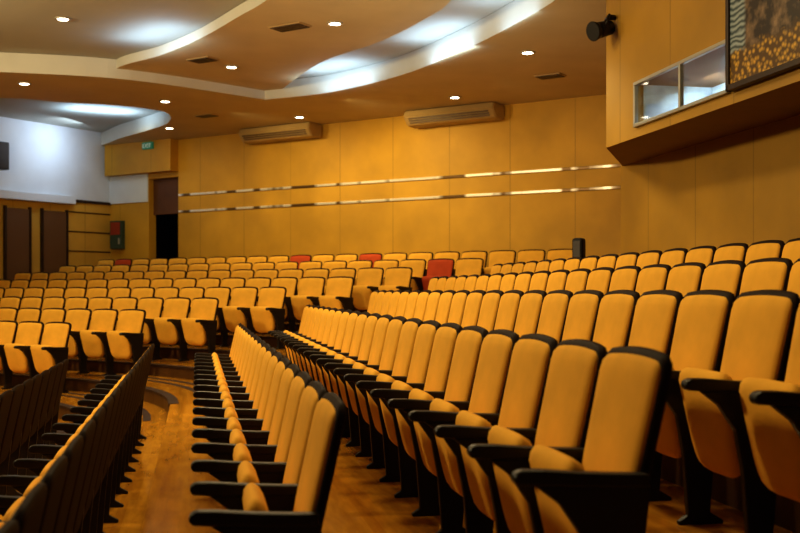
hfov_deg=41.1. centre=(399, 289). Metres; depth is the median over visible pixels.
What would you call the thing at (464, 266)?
chair
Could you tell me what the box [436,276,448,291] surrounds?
chair
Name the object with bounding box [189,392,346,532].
chair
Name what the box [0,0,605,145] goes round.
ceiling
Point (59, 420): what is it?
floor
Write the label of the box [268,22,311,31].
ceiling vent
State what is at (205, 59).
ceiling vent
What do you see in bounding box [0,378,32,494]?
chair
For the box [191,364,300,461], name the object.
chair
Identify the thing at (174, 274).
chair
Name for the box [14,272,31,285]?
chair
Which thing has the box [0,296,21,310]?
chair
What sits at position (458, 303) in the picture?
chair
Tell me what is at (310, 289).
chair
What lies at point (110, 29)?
ceiling
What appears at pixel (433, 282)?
chair
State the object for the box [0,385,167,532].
floor
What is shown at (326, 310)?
chair
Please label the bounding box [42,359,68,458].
chair
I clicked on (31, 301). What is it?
chair
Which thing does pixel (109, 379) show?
chair
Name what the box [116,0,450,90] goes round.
ceiling
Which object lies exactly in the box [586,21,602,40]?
hood
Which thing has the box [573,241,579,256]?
speaker grille
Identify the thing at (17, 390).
chair
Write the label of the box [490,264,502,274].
chair
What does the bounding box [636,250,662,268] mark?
chair
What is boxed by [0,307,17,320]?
chair
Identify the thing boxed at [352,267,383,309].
chair
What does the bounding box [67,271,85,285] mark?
chair
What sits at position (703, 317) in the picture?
chair
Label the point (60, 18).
recessed light
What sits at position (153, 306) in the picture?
chair
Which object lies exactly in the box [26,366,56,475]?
chair
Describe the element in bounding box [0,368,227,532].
floor
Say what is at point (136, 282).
chair
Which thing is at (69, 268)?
chair
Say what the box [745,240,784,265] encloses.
chair
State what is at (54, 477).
chair
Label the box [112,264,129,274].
chair
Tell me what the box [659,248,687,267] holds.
chair
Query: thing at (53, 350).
chair
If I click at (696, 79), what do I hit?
window
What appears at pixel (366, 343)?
chair
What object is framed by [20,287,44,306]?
chair
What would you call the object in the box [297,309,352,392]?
chair
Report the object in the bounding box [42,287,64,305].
chair
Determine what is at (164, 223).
doorway
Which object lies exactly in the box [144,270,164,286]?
chair
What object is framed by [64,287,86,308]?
chair
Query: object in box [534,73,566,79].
ceiling vent
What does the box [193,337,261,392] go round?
chair
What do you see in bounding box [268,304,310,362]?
chair
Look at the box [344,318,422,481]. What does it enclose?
chair
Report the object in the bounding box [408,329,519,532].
chair
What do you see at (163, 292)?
chair
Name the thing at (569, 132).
wall
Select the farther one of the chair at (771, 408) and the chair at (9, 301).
the chair at (9, 301)
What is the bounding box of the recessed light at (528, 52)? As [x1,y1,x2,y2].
[520,50,534,54]
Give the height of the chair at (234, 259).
1.052 m
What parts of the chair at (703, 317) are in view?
seat, armrest, leg, backrest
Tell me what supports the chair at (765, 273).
on the floor at (726, 490)
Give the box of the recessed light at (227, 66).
[225,65,237,68]
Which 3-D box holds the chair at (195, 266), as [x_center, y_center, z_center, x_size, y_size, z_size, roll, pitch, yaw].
[-4.573,-0.076,23.481,0.644,1.052,0.566,0,0,33]
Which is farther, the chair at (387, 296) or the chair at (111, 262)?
the chair at (111, 262)
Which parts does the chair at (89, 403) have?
armrest, leg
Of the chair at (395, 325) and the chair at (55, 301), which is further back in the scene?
the chair at (55, 301)
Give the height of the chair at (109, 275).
1.052 m
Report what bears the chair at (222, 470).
on the floor at (170, 504)
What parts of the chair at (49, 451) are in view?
armrest, seat, leg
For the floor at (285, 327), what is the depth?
19.73 m
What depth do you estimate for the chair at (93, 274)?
23.88 m
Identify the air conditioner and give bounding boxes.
[239,122,320,144]
[404,102,503,128]
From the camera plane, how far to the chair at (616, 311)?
5.70 m
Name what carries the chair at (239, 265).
on the floor
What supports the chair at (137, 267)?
on the floor
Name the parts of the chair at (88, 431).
seat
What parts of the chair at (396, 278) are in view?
seat, backrest, armrest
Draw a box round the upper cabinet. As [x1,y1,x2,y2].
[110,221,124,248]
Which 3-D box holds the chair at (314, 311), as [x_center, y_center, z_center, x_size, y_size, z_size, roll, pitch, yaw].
[-1.168,0.674,12.148,0.505,0.992,0.515,0,0,-11]
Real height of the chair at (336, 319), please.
0.992 m
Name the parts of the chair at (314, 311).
seat, armrest, leg, backrest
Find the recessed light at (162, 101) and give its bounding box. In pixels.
[159,100,170,102]
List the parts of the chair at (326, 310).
seat, armrest, leg, backrest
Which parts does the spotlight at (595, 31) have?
yoke arm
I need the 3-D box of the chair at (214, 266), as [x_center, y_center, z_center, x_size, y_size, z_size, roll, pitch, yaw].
[-4.049,-0.076,23.139,0.644,1.052,0.566,0,0,33]
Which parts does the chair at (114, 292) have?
backrest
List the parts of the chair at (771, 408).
seat, armrest, leg, backrest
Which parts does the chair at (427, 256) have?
backrest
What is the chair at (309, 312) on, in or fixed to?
on the floor at (358, 502)
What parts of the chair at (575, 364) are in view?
seat, armrest, leg, backrest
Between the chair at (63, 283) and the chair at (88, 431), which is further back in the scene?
the chair at (63, 283)
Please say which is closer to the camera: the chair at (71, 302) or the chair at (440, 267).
the chair at (71, 302)
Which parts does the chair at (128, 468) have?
armrest, leg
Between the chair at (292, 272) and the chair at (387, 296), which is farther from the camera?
the chair at (292, 272)
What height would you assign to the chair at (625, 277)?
0.992 m
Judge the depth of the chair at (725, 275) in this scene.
6.41 m
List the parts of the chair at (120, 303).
backrest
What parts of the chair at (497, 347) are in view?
seat, armrest, leg, backrest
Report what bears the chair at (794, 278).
on the floor at (726, 490)
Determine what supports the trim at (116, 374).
on the floor at (170, 504)
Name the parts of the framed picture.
frame, frame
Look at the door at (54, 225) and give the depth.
26.75 m
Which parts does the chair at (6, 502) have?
armrest, seat, leg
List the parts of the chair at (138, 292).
backrest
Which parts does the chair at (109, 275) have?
backrest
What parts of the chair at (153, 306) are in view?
seat, backrest, leg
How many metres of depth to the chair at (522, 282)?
10.34 m
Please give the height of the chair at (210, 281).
1.052 m
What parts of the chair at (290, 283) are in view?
backrest, leg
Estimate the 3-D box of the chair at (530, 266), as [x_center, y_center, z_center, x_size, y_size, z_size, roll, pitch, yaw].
[1.402,0.134,13.086,0.505,0.992,0.515,0,0,-11]
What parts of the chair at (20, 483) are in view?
armrest, seat, leg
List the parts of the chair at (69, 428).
armrest, seat, leg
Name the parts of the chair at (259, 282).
backrest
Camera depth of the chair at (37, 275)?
24.88 m
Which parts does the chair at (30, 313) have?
backrest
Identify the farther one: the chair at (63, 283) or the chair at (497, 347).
the chair at (63, 283)
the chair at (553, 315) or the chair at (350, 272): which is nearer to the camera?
the chair at (553, 315)
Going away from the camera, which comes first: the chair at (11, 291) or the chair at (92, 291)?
the chair at (92, 291)
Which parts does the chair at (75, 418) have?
armrest, leg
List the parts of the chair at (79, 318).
seat, backrest, leg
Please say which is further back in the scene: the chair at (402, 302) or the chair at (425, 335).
the chair at (402, 302)
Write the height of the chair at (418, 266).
1.052 m
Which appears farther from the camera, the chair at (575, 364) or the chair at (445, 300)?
the chair at (445, 300)
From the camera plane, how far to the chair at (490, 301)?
8.15 m
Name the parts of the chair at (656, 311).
backrest, leg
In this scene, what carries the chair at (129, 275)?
on the floor at (285, 327)
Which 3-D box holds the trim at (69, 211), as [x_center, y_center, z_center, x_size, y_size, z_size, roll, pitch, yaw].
[-8.079,-2.000,27.778,0.015,0.030,1.400,0,0,33]
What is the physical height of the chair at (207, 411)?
0.992 m
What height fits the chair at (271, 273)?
1.052 m
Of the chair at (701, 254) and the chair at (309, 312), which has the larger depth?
the chair at (309, 312)
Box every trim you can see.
[0,190,75,204]
[0,373,178,406]
[59,402,79,413]
[61,395,89,399]
[67,392,150,420]
[68,359,193,369]
[69,211,110,214]
[69,231,109,233]
[69,250,110,252]
[76,200,110,204]
[89,374,194,391]
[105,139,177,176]
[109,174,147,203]
[116,374,194,384]
[143,346,285,356]
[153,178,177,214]
[178,164,620,195]
[178,186,620,212]
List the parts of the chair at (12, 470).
leg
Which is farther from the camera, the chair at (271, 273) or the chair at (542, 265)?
the chair at (271, 273)
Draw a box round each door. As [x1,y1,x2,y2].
[3,205,31,280]
[40,208,68,273]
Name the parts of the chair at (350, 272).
backrest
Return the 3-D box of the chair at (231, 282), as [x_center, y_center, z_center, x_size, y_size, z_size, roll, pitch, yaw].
[-3.264,0.284,19.949,0.644,1.052,0.566,0,0,33]
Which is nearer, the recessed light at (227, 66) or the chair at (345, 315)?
the chair at (345, 315)
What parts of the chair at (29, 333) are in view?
seat, armrest, backrest, leg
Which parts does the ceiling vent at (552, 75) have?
frame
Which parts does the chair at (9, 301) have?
backrest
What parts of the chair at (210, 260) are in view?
backrest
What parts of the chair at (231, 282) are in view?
backrest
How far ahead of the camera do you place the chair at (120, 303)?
18.49 m
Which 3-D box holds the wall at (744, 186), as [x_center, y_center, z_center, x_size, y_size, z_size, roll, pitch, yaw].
[4.464,-1.100,5.977,0.190,6.100,16.070,0,0,-11]
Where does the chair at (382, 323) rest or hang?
on the floor at (358, 502)
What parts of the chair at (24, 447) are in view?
leg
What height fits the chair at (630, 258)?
0.992 m
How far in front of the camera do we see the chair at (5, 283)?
23.82 m
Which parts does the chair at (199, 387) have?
armrest, seat, backrest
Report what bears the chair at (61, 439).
on the floor at (130, 517)
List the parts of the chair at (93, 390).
armrest, leg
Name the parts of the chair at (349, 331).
seat, armrest, leg, backrest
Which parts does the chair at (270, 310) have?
seat, backrest, armrest, leg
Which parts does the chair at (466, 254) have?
backrest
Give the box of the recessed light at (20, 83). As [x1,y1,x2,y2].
[17,82,30,84]
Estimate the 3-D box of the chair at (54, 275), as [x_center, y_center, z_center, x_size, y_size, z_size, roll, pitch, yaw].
[-7.991,0.104,24.377,0.644,1.052,0.566,0,0,33]
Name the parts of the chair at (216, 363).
armrest, backrest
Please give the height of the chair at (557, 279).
0.992 m
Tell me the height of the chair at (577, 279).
0.992 m
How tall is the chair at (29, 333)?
1.052 m
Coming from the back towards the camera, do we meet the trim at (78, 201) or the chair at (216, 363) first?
the trim at (78, 201)
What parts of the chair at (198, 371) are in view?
armrest, backrest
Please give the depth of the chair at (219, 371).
8.81 m
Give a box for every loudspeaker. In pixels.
[0,141,8,169]
[572,238,585,258]
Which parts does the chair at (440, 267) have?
seat, backrest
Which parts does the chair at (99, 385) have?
armrest, leg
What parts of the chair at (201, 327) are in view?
seat, backrest, armrest, leg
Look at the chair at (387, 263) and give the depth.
20.91 m
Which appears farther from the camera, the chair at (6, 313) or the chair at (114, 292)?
the chair at (114, 292)
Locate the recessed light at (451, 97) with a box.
[449,96,460,98]
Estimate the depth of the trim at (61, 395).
15.15 m
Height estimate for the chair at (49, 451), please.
0.992 m
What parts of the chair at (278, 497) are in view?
armrest, seat, leg, backrest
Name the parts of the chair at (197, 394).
armrest, seat, backrest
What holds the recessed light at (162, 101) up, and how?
in the ceiling at (482, 61)
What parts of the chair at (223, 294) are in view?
backrest, seat, leg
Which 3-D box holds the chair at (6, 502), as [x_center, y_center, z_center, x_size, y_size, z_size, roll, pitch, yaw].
[-1.593,1.034,4.772,0.505,0.992,0.515,0,0,-11]
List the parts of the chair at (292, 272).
backrest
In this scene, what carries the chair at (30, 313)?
on the floor at (170, 504)
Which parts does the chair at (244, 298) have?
seat, backrest, armrest, leg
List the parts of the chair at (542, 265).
backrest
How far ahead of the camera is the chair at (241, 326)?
10.82 m
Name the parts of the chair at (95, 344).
seat, armrest, backrest, leg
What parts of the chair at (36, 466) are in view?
armrest, seat, leg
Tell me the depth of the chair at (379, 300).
13.07 m
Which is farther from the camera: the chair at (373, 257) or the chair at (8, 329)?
the chair at (373, 257)
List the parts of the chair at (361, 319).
seat, armrest, leg, backrest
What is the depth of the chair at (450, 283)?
13.30 m
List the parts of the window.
frame, pane, frame, frame, frame, pane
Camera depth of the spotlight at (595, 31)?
11.65 m
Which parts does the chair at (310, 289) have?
seat, backrest, armrest, leg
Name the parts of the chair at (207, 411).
armrest, seat, leg, backrest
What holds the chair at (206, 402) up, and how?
on the floor at (170, 504)
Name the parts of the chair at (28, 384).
leg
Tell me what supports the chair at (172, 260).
on the floor
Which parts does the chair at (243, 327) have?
armrest, backrest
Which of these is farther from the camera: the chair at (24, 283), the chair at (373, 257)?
the chair at (24, 283)
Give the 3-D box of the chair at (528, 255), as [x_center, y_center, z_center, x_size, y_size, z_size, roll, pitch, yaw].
[2.405,-0.256,20.258,0.644,1.052,0.566,0,0,33]
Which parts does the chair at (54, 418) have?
leg, leg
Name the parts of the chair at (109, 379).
armrest, armrest, leg, leg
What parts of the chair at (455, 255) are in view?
backrest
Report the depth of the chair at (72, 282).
22.50 m
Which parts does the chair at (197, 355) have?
armrest, armrest, backrest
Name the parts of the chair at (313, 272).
backrest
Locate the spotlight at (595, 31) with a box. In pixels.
[586,13,615,40]
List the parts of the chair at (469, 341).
seat, armrest, leg, backrest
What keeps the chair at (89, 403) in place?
on the floor at (130, 517)
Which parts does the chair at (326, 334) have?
seat, armrest, leg, backrest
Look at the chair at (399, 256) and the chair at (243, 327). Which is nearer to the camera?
the chair at (243, 327)
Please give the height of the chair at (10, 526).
0.992 m
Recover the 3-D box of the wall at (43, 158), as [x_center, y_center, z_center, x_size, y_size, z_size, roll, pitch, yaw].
[-10.474,-1.050,24.355,0.250,6.600,10.250,0,0,33]
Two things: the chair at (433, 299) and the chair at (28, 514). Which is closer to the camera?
the chair at (28, 514)
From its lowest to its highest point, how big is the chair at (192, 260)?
1.052 m
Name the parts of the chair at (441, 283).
backrest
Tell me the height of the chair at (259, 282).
1.052 m
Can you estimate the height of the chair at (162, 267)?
1.052 m
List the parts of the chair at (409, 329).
seat, armrest, leg, backrest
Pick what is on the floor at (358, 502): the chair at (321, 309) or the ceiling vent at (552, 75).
the chair at (321, 309)
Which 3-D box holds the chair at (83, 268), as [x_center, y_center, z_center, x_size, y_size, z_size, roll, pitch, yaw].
[-7.714,-0.076,25.534,0.644,1.052,0.566,0,0,33]
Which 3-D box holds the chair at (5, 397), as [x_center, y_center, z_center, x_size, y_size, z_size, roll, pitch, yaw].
[-3.039,1.214,7.548,0.505,0.992,0.515,0,0,-11]
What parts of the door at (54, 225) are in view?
frame, frame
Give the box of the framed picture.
[725,0,799,91]
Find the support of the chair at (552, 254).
on the floor
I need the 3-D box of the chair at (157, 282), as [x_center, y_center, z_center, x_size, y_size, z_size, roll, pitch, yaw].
[-4.834,0.284,20.976,0.644,1.052,0.566,0,0,33]
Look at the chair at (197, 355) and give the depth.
11.39 m
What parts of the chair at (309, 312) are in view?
armrest, seat, backrest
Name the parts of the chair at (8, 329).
leg, backrest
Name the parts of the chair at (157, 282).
backrest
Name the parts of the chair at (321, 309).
seat, armrest, leg, backrest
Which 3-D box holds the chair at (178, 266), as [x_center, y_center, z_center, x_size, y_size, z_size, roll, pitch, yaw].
[-5.096,-0.076,23.823,0.644,1.052,0.566,0,0,33]
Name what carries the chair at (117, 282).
on the floor at (726, 490)
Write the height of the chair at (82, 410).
0.992 m
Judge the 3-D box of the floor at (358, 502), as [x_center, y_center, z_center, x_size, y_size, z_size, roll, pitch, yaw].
[1.655,1.260,14.254,16.648,0.180,34.679,0,0,-27]
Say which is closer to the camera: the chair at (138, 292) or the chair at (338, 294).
the chair at (338, 294)
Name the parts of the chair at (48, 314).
backrest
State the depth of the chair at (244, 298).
18.35 m
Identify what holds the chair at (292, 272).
on the floor at (285, 327)
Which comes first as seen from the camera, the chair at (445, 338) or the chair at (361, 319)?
the chair at (445, 338)
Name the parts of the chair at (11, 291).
backrest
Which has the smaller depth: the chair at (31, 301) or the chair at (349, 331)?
the chair at (349, 331)
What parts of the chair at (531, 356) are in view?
seat, armrest, leg, backrest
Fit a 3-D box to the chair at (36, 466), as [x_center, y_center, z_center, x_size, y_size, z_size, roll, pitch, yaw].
[-1.781,1.034,5.756,0.505,0.992,0.515,0,0,-11]
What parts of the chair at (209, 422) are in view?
armrest, seat, leg, backrest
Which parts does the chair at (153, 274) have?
backrest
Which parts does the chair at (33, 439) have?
leg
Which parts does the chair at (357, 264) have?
backrest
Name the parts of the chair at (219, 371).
armrest, seat, backrest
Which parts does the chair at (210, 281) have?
backrest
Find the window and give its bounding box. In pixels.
[633,40,730,127]
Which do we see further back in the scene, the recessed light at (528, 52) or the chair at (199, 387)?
the recessed light at (528, 52)
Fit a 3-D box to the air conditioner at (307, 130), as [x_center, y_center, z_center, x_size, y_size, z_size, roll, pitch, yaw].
[-2.804,-3.631,24.805,2.100,0.318,0.504,0,0,33]
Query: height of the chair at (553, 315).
0.992 m
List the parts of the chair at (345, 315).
seat, armrest, leg, backrest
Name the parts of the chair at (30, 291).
backrest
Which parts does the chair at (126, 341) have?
seat, backrest, armrest, leg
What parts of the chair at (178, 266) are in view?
backrest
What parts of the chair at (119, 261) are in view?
backrest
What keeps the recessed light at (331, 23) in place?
in the ceiling at (266, 58)
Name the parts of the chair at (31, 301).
backrest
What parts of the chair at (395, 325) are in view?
seat, armrest, leg, backrest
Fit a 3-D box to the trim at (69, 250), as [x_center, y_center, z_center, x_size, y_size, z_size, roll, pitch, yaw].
[-8.079,-1.000,27.778,0.015,0.030,1.400,0,0,33]
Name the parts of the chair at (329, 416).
armrest, seat, leg, backrest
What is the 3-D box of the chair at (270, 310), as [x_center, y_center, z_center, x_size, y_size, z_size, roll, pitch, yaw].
[-2.285,0.464,17.971,0.644,1.052,0.566,0,0,33]
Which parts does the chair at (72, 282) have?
backrest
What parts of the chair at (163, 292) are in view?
backrest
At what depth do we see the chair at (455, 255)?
21.43 m
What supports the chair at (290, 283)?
on the floor at (726, 490)
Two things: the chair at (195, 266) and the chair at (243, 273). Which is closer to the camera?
the chair at (243, 273)
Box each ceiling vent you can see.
[186,56,219,63]
[195,113,218,117]
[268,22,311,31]
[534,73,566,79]
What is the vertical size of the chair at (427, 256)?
1.052 m
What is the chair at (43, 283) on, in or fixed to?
on the floor at (726, 490)
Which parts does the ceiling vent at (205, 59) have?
frame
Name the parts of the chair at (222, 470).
armrest, seat, leg, backrest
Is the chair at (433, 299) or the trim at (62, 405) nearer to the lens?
the chair at (433, 299)
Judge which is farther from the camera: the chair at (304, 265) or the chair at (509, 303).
the chair at (304, 265)
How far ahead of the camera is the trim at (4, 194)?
26.18 m
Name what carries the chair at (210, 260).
on the floor
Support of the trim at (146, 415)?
on the floor at (130, 517)
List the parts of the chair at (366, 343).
seat, armrest, leg, backrest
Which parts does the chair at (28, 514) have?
backrest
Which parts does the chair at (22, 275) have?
backrest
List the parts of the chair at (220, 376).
armrest, seat, backrest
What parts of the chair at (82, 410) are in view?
armrest, leg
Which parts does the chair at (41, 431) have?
leg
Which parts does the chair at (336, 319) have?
seat, armrest, leg, backrest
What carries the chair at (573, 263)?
on the floor
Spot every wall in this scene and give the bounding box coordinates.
[0,117,109,278]
[110,94,620,267]
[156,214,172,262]
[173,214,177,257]
[606,0,799,165]
[621,115,799,253]
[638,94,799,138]
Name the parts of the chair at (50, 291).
backrest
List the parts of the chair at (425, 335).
seat, armrest, leg, backrest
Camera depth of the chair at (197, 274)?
22.14 m
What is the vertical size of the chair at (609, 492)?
0.992 m
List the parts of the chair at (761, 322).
seat, armrest, leg, backrest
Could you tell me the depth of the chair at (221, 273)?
21.80 m
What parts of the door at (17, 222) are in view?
frame, frame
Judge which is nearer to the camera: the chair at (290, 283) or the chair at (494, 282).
the chair at (494, 282)
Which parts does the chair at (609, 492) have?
seat, armrest, leg, backrest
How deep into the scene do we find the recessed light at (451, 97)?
20.97 m
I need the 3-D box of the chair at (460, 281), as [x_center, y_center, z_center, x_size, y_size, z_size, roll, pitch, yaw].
[0.536,0.314,12.822,0.505,0.992,0.515,0,0,-11]
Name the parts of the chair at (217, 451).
armrest, seat, leg, backrest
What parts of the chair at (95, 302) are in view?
backrest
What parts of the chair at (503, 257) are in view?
seat, backrest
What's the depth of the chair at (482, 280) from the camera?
11.82 m
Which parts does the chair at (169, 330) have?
seat, armrest, backrest, leg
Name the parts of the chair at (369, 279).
seat, backrest, armrest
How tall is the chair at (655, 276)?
0.992 m
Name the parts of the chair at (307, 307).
armrest, seat, armrest, backrest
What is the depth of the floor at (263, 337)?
18.49 m
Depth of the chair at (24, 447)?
9.40 m
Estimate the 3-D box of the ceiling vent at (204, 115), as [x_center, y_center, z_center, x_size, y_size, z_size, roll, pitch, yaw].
[-4.200,-3.785,23.200,0.500,0.030,0.250,0,0,33]
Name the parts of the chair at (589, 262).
backrest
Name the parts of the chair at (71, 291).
backrest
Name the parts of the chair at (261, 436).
armrest, seat, leg, backrest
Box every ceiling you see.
[0,0,513,132]
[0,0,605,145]
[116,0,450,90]
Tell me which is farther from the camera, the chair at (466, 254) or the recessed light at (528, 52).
the chair at (466, 254)
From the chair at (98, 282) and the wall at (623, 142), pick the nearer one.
the wall at (623, 142)
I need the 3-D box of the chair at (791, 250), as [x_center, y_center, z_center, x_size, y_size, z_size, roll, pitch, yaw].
[2.528,0.134,7.183,0.505,0.992,0.515,0,0,-11]
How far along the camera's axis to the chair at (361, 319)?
8.56 m
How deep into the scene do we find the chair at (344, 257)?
22.82 m
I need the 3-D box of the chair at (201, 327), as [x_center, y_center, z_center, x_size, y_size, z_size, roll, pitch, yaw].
[-3.316,0.644,17.307,0.644,1.052,0.566,0,0,33]
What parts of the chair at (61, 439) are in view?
armrest, seat, leg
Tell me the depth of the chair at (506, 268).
14.07 m
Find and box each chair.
[0,279,11,289]
[0,287,4,297]
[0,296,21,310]
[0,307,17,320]
[0,320,17,388]
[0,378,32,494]
[0,384,23,520]
[0,390,12,447]
[0,396,113,532]
[0,407,105,532]
[0,420,95,532]
[0,435,83,532]
[0,519,18,532]
[4,287,24,298]
[4,321,43,378]
[6,374,41,495]
[6,482,47,532]
[11,279,29,288]
[13,387,120,532]
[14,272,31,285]
[14,307,41,370]
[16,296,42,321]
[18,370,49,474]
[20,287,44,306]
[23,279,48,296]
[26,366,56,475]
[28,380,125,532]
[30,322,71,392]
[31,272,49,279]
[35,362,62,458]
[37,455,67,532]
[40,296,65,320]
[40,308,65,344]
[41,374,130,532]
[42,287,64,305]
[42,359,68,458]
[43,279,67,297]
[49,272,66,280]
[52,368,135,522]
[59,265,76,274]
[62,363,138,507]
[64,279,87,296]
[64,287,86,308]
[65,297,88,355]
[65,308,91,373]
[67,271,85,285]
[70,359,142,493]
[76,265,93,277]
[77,355,145,481]
[80,308,118,375]
[84,352,147,471]
[85,271,104,285]
[86,278,107,292]
[86,287,108,305]
[88,297,112,357]
[90,349,150,461]
[94,265,111,277]
[95,346,152,453]
[98,259,114,270]
[100,343,154,445]
[104,271,123,287]
[107,309,145,365]
[108,278,128,293]
[108,287,131,307]
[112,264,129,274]
[112,297,137,358]
[115,259,131,268]
[124,271,144,283]
[129,278,150,293]
[130,264,148,276]
[131,287,154,343]
[132,258,149,264]
[138,297,163,359]
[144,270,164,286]
[149,258,167,268]
[149,264,168,274]
[151,278,173,296]
[154,297,190,361]
[155,287,179,344]
[165,270,186,286]
[168,257,186,270]
[169,263,188,277]
[174,278,196,295]
[179,287,204,345]
[181,297,218,353]
[187,257,206,270]
[187,270,208,286]
[189,263,209,271]
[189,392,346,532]
[190,380,326,511]
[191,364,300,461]
[191,371,312,483]
[192,347,276,418]
[192,352,283,429]
[192,357,291,444]
[193,334,257,385]
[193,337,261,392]
[193,340,265,399]
[193,344,270,408]
[194,323,241,359]
[194,325,243,362]
[194,326,245,366]
[194,328,248,370]
[194,330,250,375]
[194,332,254,380]
[197,277,220,332]
[205,287,230,346]
[207,257,225,276]
[209,263,230,271]
[209,269,230,286]
[221,277,245,305]
[222,286,257,333]
[227,256,246,270]
[231,262,252,276]
[232,269,254,285]
[246,277,270,334]
[247,256,267,269]
[250,286,286,348]
[253,262,274,276]
[255,269,278,285]
[268,255,289,268]
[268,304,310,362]
[272,277,297,331]
[273,305,314,363]
[276,261,298,276]
[277,306,319,371]
[279,268,303,322]
[280,306,325,370]
[284,307,331,373]
[288,308,337,380]
[290,255,311,268]
[291,277,325,319]
[292,309,344,381]
[297,268,329,295]
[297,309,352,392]
[299,261,322,276]
[303,311,360,392]
[309,312,369,436]
[312,254,334,267]
[316,313,380,446]
[319,276,353,310]
[323,260,346,276]
[324,268,355,310]
[324,314,392,456]
[333,316,406,468]
[335,254,357,267]
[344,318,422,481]
[348,260,372,311]
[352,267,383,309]
[356,320,440,497]
[359,253,382,266]
[367,290,379,313]
[370,323,462,516]
[373,290,386,313]
[374,259,398,284]
[378,267,412,290]
[380,290,393,315]
[383,252,407,266]
[387,326,487,532]
[388,290,402,317]
[395,290,411,316]
[400,259,426,290]
[404,290,420,318]
[408,252,433,275]
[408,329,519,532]
[413,290,431,320]
[422,258,454,289]
[423,290,442,321]
[428,276,439,290]
[434,251,459,275]
[434,333,557,532]
[435,290,455,324]
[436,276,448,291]
[444,275,457,290]
[447,290,469,325]
[454,275,467,291]
[455,258,483,276]
[461,251,487,273]
[461,290,485,327]
[464,274,478,291]
[467,339,606,532]
[475,274,490,291]
[477,290,503,332]
[484,250,515,273]
[486,273,503,292]
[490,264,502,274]
[494,290,523,331]
[500,263,513,274]
[500,272,517,292]
[510,346,672,532]
[511,262,525,273]
[514,271,533,292]
[514,290,546,336]
[517,249,545,262]
[523,261,537,272]
[529,270,550,291]
[535,259,551,271]
[537,290,572,343]
[546,269,569,293]
[547,249,571,260]
[549,258,565,272]
[562,290,603,340]
[564,257,581,271]
[565,268,590,293]
[579,255,599,270]
[586,267,614,294]
[593,290,639,351]
[597,254,618,269]
[609,266,640,290]
[615,252,639,269]
[628,290,682,500]
[635,264,670,295]
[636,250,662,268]
[656,290,735,524]
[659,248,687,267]
[666,262,705,296]
[679,290,799,532]
[685,246,716,265]
[700,260,745,297]
[713,243,748,261]
[739,257,792,294]
[739,304,799,501]
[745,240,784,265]
[781,238,799,264]
[787,258,799,296]
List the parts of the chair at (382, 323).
seat, armrest, leg, backrest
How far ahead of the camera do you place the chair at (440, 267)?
20.17 m
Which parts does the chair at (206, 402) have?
armrest, seat, leg, backrest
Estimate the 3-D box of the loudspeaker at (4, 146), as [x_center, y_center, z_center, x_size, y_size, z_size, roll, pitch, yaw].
[-9.494,-3.175,25.297,0.360,0.650,0.300,0,0,33]
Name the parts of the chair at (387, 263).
backrest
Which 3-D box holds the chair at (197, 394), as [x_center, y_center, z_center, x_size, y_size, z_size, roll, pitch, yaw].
[-1.204,0.854,7.536,0.505,0.992,0.515,0,0,-11]
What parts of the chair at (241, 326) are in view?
armrest, backrest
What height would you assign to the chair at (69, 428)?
0.992 m
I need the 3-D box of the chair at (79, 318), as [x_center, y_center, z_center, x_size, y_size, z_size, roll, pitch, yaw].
[-5.394,0.824,17.328,0.644,1.052,0.566,0,0,33]
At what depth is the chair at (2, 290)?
22.13 m
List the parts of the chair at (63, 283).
backrest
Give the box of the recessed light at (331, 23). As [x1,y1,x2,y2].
[327,21,342,25]
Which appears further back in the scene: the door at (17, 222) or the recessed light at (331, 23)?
the door at (17, 222)
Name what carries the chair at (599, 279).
on the floor at (726, 490)
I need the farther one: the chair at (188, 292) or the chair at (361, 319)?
the chair at (188, 292)
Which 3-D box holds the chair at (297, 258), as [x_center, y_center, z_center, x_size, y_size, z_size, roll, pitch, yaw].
[-2.307,-0.256,23.338,0.644,1.052,0.566,0,0,33]
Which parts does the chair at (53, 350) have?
seat, backrest, armrest, leg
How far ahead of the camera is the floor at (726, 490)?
4.90 m
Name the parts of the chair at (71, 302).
backrest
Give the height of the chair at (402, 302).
0.992 m
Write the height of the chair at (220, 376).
0.992 m
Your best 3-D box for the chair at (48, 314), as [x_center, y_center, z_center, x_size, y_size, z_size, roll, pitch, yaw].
[-5.918,0.824,17.670,0.644,1.052,0.566,0,0,33]
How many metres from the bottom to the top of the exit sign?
0.180 m
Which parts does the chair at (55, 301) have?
backrest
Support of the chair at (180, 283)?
on the floor at (726, 490)
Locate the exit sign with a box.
[142,142,153,149]
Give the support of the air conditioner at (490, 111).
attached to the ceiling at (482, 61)
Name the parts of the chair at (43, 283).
backrest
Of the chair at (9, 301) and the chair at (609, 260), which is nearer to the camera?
the chair at (609, 260)
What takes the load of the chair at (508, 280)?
on the floor at (726, 490)
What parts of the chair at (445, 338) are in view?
seat, armrest, leg, backrest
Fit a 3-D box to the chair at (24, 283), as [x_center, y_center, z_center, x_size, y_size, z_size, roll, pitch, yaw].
[-8.499,0.284,23.370,0.644,1.052,0.566,0,0,33]
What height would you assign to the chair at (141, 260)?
1.052 m
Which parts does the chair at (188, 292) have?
backrest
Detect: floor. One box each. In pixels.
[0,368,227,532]
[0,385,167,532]
[0,418,71,519]
[67,356,495,532]
[151,332,799,532]
[216,335,276,338]
[218,322,300,332]
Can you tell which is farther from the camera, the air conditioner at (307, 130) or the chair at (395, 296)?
the air conditioner at (307, 130)
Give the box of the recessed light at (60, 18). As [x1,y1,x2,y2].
[55,16,70,21]
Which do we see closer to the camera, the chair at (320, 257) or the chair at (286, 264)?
the chair at (286, 264)

